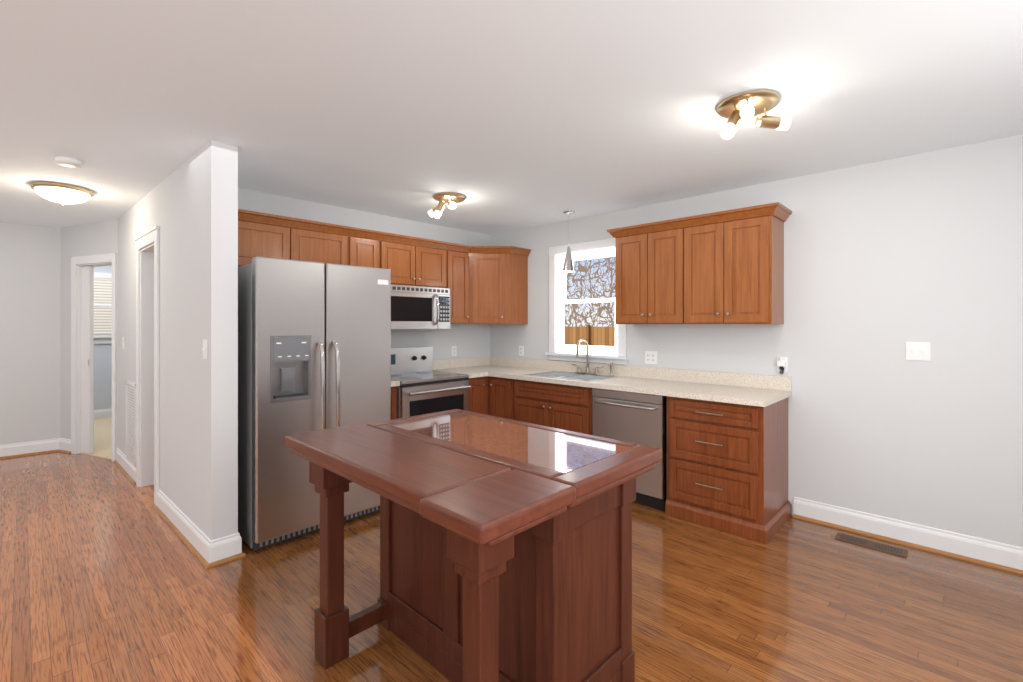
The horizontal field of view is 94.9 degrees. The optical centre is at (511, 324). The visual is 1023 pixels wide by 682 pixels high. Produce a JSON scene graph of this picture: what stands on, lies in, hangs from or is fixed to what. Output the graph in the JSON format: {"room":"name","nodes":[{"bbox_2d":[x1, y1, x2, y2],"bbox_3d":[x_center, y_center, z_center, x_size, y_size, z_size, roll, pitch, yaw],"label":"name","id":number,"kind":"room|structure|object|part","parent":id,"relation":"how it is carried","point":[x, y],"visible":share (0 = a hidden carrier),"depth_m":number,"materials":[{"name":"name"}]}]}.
{"room":"kitchen","nodes":[
{"label":"kitchen","id":0,"kind":"room"},
{"bbox_2d":[0,222,59,444],"bbox_3d":[-6.331,0.165,4.075,3.530,2.470,0.122,0,0,-42],"label":"wall","id":1,"kind":"structure","parent":0,"point":[29,332],"depth_m":5.04,"materials":[{"name":"white paint"}]},
{"bbox_2d":[0,438,63,458],"bbox_3d":[-6.285,1.329,4.015,0.292,0.142,3.493,0,0,44],"label":"baseboard","id":2,"kind":"structure","parent":1,"relation":"attached to","point":[12,450],"depth_m":5.03,"materials":[{"name":"white wood"}]},
{"bbox_2d":[60,219,117,449],"bbox_3d":[-4.494,0.165,5.051,1.132,2.470,0.120,0,0,23],"label":"wall","id":3,"kind":"structure","parent":0,"point":[95,238],"depth_m":5.12,"materials":[{"name":"white paint"}]},
{"bbox_2d":[71,253,115,460],"bbox_3d":[-4.379,0.338,4.993,0.795,2.125,0.140,0,0,23],"label":"door frame","id":4,"kind":"structure","parent":3,"relation":"attached to","point":[82,357],"depth_m":5.06,"materials":[{"name":"white wood"}]},
{"bbox_2d":[94,266,111,409],"bbox_3d":[-6.416,0.165,6.659,0.120,2.470,7.080,0,0,44],"label":"wall","id":5,"kind":"structure","parent":0,"point":[102,376],"depth_m":6.95,"materials":[{"name":"white paint"}]},
{"bbox_2d":[94,408,111,418],"bbox_3d":[-6.547,1.329,6.424,0.016,0.142,4.400,0,0,44],"label":"baseboard","id":6,"kind":"structure","parent":5,"relation":"attached to","point":[102,413],"depth_m":6.94,"materials":[{"name":"white wood"}]},
{"bbox_2d":[94,272,111,343],"bbox_3d":[-5.839,-0.235,7.130,0.060,1.050,1.020,0,0,44],"label":"window blinds","id":7,"kind":"object","parent":5,"relation":"attached to","point":[102,303],"depth_m":6.94,"materials":[{"name":"white plastic"}]},
{"bbox_2d":[118,140,237,539],"bbox_3d":[-2.945,0.165,3.909,3.363,2.470,0.238,0,0,44],"label":"wall","id":8,"kind":"structure","parent":0,"point":[189,207],"depth_m":2.94,"materials":[{"name":"white paint"}]},
{"bbox_2d":[122,337,124,348],"bbox_3d":[-3.767,0.180,4.550,0.070,0.115,0.017,0,0,41],"label":"light switch","id":9,"kind":"object","parent":8,"relation":"attached to","point":[123,338],"depth_m":4.54,"materials":[{"name":"white plastic"}]},
{"bbox_2d":[113,448,135,484],"bbox_3d":[-3.647,1.329,4.428,1.024,0.142,0.064,0,0,44],"label":"baseboard","id":10,"kind":"structure","parent":8,"relation":"attached to","point":[125,466],"depth_m":4.41,"materials":[{"name":"white wood"}]},
{"bbox_2d":[126,380,135,466],"bbox_3d":[-3.466,0.892,4.279,0.450,0.725,0.025,0,0,44],"label":"air vent","id":11,"kind":"object","parent":8,"relation":"in","point":[131,422],"visible":0.85,"depth_m":4.28,"materials":[{"name":"white metal"}]},
{"bbox_2d":[135,225,159,505],"bbox_3d":[-2.930,0.325,3.878,0.790,2.150,0.188,0,0,44],"label":"door frame","id":12,"kind":"structure","parent":8,"relation":"attached to","point":[147,357],"depth_m":4.04,"materials":[{"name":"white wood"}]},
{"bbox_2d":[152,489,223,568],"bbox_3d":[-2.236,1.329,3.168,1.384,0.142,0.101,0,0,44],"label":"baseboard","id":13,"kind":"structure","parent":8,"relation":"attached to","point":[204,549],"depth_m":2.95,"materials":[{"name":"white wood"}]},
{"bbox_2d":[202,340,206,358],"bbox_3d":[-1.832,0.150,2.798,0.070,0.115,0.017,0,0,41],"label":"light switch","id":14,"kind":"object","parent":8,"relation":"attached to","point":[204,349],"depth_m":2.79,"materials":[{"name":"white plastic"}]},
{"bbox_2d":[238,188,489,359],"bbox_3d":[-1.339,0.165,4.612,0.120,2.470,3.000,0,0,44],"label":"wall","id":15,"kind":"structure","parent":0,"point":[470,340],"depth_m":4.81,"materials":[{"name":"white paint"}]},
{"bbox_2d":[238,209,345,266],"bbox_3d":[-1.836,-0.620,3.769,0.323,0.411,0.955,0,0,44],"label":"upper cabinet","id":16,"kind":"object","parent":15,"relation":"attached to","point":[260,234],"depth_m":3.64,"materials":[{"name":"brown wood"}]},
{"bbox_2d":[346,226,377,267],"bbox_3d":[-1.401,-0.413,4.221,0.323,0.826,0.300,0,0,44],"label":"upper cabinet","id":17,"kind":"object","parent":15,"relation":"attached to","point":[361,244],"depth_m":4.09,"materials":[{"name":"brown wood"}]},
{"bbox_2d":[378,231,445,287],"bbox_3d":[-1.034,-0.595,4.604,0.323,0.461,0.760,0,0,44],"label":"upper cabinet","id":18,"kind":"object","parent":15,"relation":"attached to","point":[411,261],"depth_m":4.47,"materials":[{"name":"brown wood"}]},
{"bbox_2d":[391,284,449,328],"bbox_3d":[-0.988,-0.156,4.561,0.445,0.408,0.741,0,0,44],"label":"microwave","id":19,"kind":"object","parent":18,"relation":"attached to","point":[416,307],"visible":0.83,"depth_m":4.44,"materials":[{"name":"silver metal"}]},
{"bbox_2d":[451,346,456,355],"bbox_3d":[-0.641,0.300,5.245,0.010,0.115,0.070,0,0,44],"label":"outlet","id":20,"kind":"object","parent":15,"relation":"attached to","point":[453,350],"visible":1,"depth_m":5.24,"materials":[{"name":"white plastic"}]},
{"bbox_2d":[446,242,469,323],"bbox_3d":[-0.621,-0.413,4.988,0.387,0.826,0.366,0,0,44],"label":"upper cabinet","id":21,"kind":"object","parent":15,"relation":"attached to","point":[457,255],"depth_m":4.88,"materials":[{"name":"brown wood"}]},
{"bbox_2d":[470,246,529,323],"bbox_3d":[-0.270,-0.413,5.195,0.606,0.826,0.671,0,0,44],"label":"upper cabinet","id":22,"kind":"object","parent":15,"relation":"attached to","point":[498,274],"depth_m":4.99,"materials":[{"name":"brown wood"}]},
{"bbox_2d":[0,452,1022,681],"bbox_3d":[-2.665,1.425,3.058,10.520,0.050,7.320,0,0,44],"label":"floor","id":23,"kind":"structure","parent":0,"point":[106,575],"depth_m":2.35,"materials":[{"name":"brown wood"}]},
{"bbox_2d":[80,417,111,458],"bbox_3d":[-5.484,1.396,5.403,2.964,0.008,4.400,0,0,44],"label":"carpet floor","id":24,"kind":"structure","parent":23,"relation":"on","point":[102,437],"depth_m":5.71,"materials":[{"name":"beige carpet"}]},
{"bbox_2d":[238,256,390,550],"bbox_3d":[-1.512,0.495,3.441,0.993,1.810,0.926,0,0,44],"label":"refrigerator","id":25,"kind":"object","parent":23,"relation":"on","point":[314,346],"visible":0.65,"depth_m":3.02,"materials":[{"name":"grey metal"}]},
{"bbox_2d":[251,256,324,543],"bbox_3d":[-1.418,0.458,3.003,0.085,1.735,0.424,0,0,44],"label":"freezer","id":26,"kind":"object","parent":25,"relation":"in","point":[288,295],"depth_m":2.94,"materials":[{"name":"silver metal"}]},
{"bbox_3d":[-1.095,0.458,3.340,0.085,1.735,0.494,0,0,44],"label":"door","id":27,"kind":"part","parent":25,"relation":"part of","materials":[{"name":"silver metal"}]},
{"bbox_2d":[391,386,396,419],"bbox_3d":[-1.291,0.964,4.122,0.617,0.872,0.290,0,0,44],"label":"base cabinet","id":28,"kind":"object","parent":23,"relation":"on","point":[393,389],"depth_m":3.99,"materials":[{"name":"brown wood"}]},
{"bbox_2d":[391,380,399,386],"bbox_3d":[-1.282,0.455,4.114,0.648,0.138,0.290,0,0,44],"label":"countertop","id":29,"kind":"structure","parent":28,"relation":"in","point":[393,383],"depth_m":3.97,"materials":[{"name":"beige stone"}]},
{"bbox_2d":[391,346,470,418],"bbox_3d":[-0.874,0.818,4.457,0.710,1.165,0.756,0,0,44],"label":"range","id":30,"kind":"object","parent":23,"relation":"on","point":[423,388],"visible":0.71,"depth_m":4.36,"materials":[{"name":"silver metal"}]},
{"bbox_2d":[305,441,635,681],"bbox_3d":[-0.182,0.978,1.903,1.065,0.843,0.830,0,0,44],"label":"kitchen island","id":31,"kind":"object","parent":23,"relation":"on","point":[505,550],"depth_m":1.64,"materials":[{"name":"brown wood"}]},
{"bbox_2d":[365,417,656,512],"bbox_3d":[-0.066,0.543,2.025,1.204,0.029,0.554,0,0,44],"label":"island countertop","id":32,"kind":"structure","parent":31,"relation":"on","point":[568,472],"depth_m":1.70,"materials":[{"name":"brown wood"}]},
{"bbox_2d":[469,376,486,414],"bbox_3d":[-0.574,0.964,4.869,0.617,0.872,0.240,0,0,44],"label":"base cabinet","id":33,"kind":"object","parent":23,"relation":"on","point":[478,390],"depth_m":4.68,"materials":[{"name":"brown wood"}]},
{"bbox_2d":[433,359,486,377],"bbox_3d":[-0.565,0.455,4.853,0.660,0.138,0.230,0,0,44],"label":"countertop","id":34,"kind":"structure","parent":33,"relation":"in","point":[474,368],"depth_m":5.15,"materials":[{"name":"beige stone"}]},
{"bbox_2d":[487,376,554,427],"bbox_3d":[0.096,0.964,4.879,0.378,0.872,0.617,0,0,44],"label":"base cabinet","id":35,"kind":"object","parent":23,"relation":"on","point":[533,402],"depth_m":4.45,"materials":[{"name":"brown wood"}]},
{"bbox_2d":[592,388,666,510],"bbox_3d":[1.083,0.964,3.879,0.616,0.872,0.683,0,0,44],"label":"dishwasher","id":36,"kind":"object","parent":23,"relation":"on","point":[639,419],"visible":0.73,"depth_m":3.60,"materials":[{"name":"silver metal"}]},
{"bbox_3d":[0.870,0.630,3.657,0.538,0.021,0.067,0,0,44],"label":"handle","id":37,"kind":"part","parent":36,"relation":"part of","materials":[{"name":"silver metal"}]},
{"bbox_2d":[665,396,790,543],"bbox_3d":[1.583,0.964,3.452,0.659,0.872,0.617,0,0,44],"label":"base cabinet","id":38,"kind":"object","parent":23,"relation":"on","point":[727,467],"depth_m":3.20,"materials":[{"name":"brown wood"}]},
{"bbox_2d":[457,339,791,406],"bbox_3d":[0.664,0.411,4.300,3.198,0.542,0.673,0,0,44],"label":"countertop","id":39,"kind":"structure","parent":38,"relation":"in","point":[750,389],"depth_m":3.91,"materials":[{"name":"beige stone"}]},
{"bbox_2d":[834,532,907,557],"bbox_3d":[2.277,1.395,2.978,0.360,0.008,0.120,0,0,44],"label":"floor vent","id":40,"kind":"object","parent":23,"relation":"in","point":[897,551],"visible":1,"depth_m":2.96,"materials":[{"name":"brown metal"}]},
{"bbox_2d":[0,0,1022,234],"bbox_3d":[-2.665,-1.095,3.058,10.520,0.050,7.320,0,0,44],"label":"ceiling","id":41,"kind":"structure","parent":0,"point":[503,116],"depth_m":2.20,"materials":[{"name":"white paint"}]},
{"bbox_2d":[30,181,93,204],"bbox_3d":[-3.527,-1.003,3.691,0.364,0.134,0.364,0,0,44],"label":"light","id":42,"kind":"object","parent":41,"relation":"attached to","point":[62,193],"visible":1,"depth_m":3.60,"materials":[{"name":"white glass"}]},
{"bbox_2d":[54,156,83,167],"bbox_3d":[-2.877,-1.051,3.053,0.140,0.038,0.140,0,0,44],"label":"smoke detector","id":43,"kind":"object","parent":41,"relation":"attached to","point":[66,161],"visible":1,"depth_m":3.02,"materials":[{"name":"white plastic"}]},
{"bbox_2d":[428,192,465,218],"bbox_3d":[-0.521,-0.970,3.925,0.342,0.201,0.294,0,0,44],"label":"spotlight fixture","id":44,"kind":"object","parent":41,"relation":"attached to","point":[451,199],"visible":1,"depth_m":3.86,"materials":[{"name":"gold metal"}]},
{"bbox_2d":[563,210,574,271],"bbox_3d":[0.545,-0.785,4.467,0.120,0.570,0.120,0,0,44],"label":"light","id":45,"kind":"object","parent":41,"relation":"hanging from","point":[568,265],"visible":1,"depth_m":4.43,"materials":[{"name":"silver metal"}]},
{"bbox_2d":[716,89,790,139],"bbox_3d":[1.135,-0.972,2.247,0.302,0.196,0.334,0,0,44],"label":"spotlight fixture","id":46,"kind":"object","parent":41,"relation":"attached to","point":[744,106],"visible":1,"depth_m":2.21,"materials":[{"name":"gold metal"}]},
{"bbox_2d":[490,134,1022,547],"bbox_3d":[-0.172,0.165,5.654,10.520,2.470,0.120,0,0,44],"label":"wall","id":47,"kind":"structure","parent":0,"point":[885,261],"depth_m":3.05,"materials":[{"name":"white paint"}]},
{"bbox_2d":[545,238,628,364],"bbox_3d":[0.765,-0.218,4.717,0.970,1.193,0.175,0,0,44],"label":"kitchen window","id":48,"kind":"structure","parent":47,"relation":"in","point":[559,349],"depth_m":4.83,"materials":[{"name":"white wood"}]},
{"bbox_2d":[610,216,693,323],"bbox_3d":[1.252,-0.413,3.975,0.680,0.826,0.323,0,0,44],"label":"upper cabinet","id":49,"kind":"object","parent":47,"relation":"attached to","point":[654,261],"depth_m":3.83,"materials":[{"name":"brown wood"}]},
{"bbox_2d":[694,202,785,323],"bbox_3d":[1.656,-0.413,3.587,0.680,0.826,0.323,0,0,44],"label":"upper cabinet","id":50,"kind":"object","parent":47,"relation":"attached to","point":[724,267],"depth_m":3.39,"materials":[{"name":"brown wood"}]},
{"bbox_2d":[793,497,1022,574],"bbox_3d":[2.752,1.329,2.740,1.945,0.142,0.034,0,0,44],"label":"baseboard","id":51,"kind":"structure","parent":47,"relation":"attached to","point":[998,555],"depth_m":2.95,"materials":[{"name":"white wood"}]},
{"label":"outside","id":52,"kind":"structure","parent":0,"visible":0},
{"bbox_2d":[565,257,614,345],"bbox_3d":[15.209,-3.775,18.876,36.000,11.650,39.500,0,0,44],"label":"yard","id":53,"kind":"structure","parent":52,"point":[592,324],"depth_m":22.24,"materials":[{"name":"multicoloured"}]}
]}

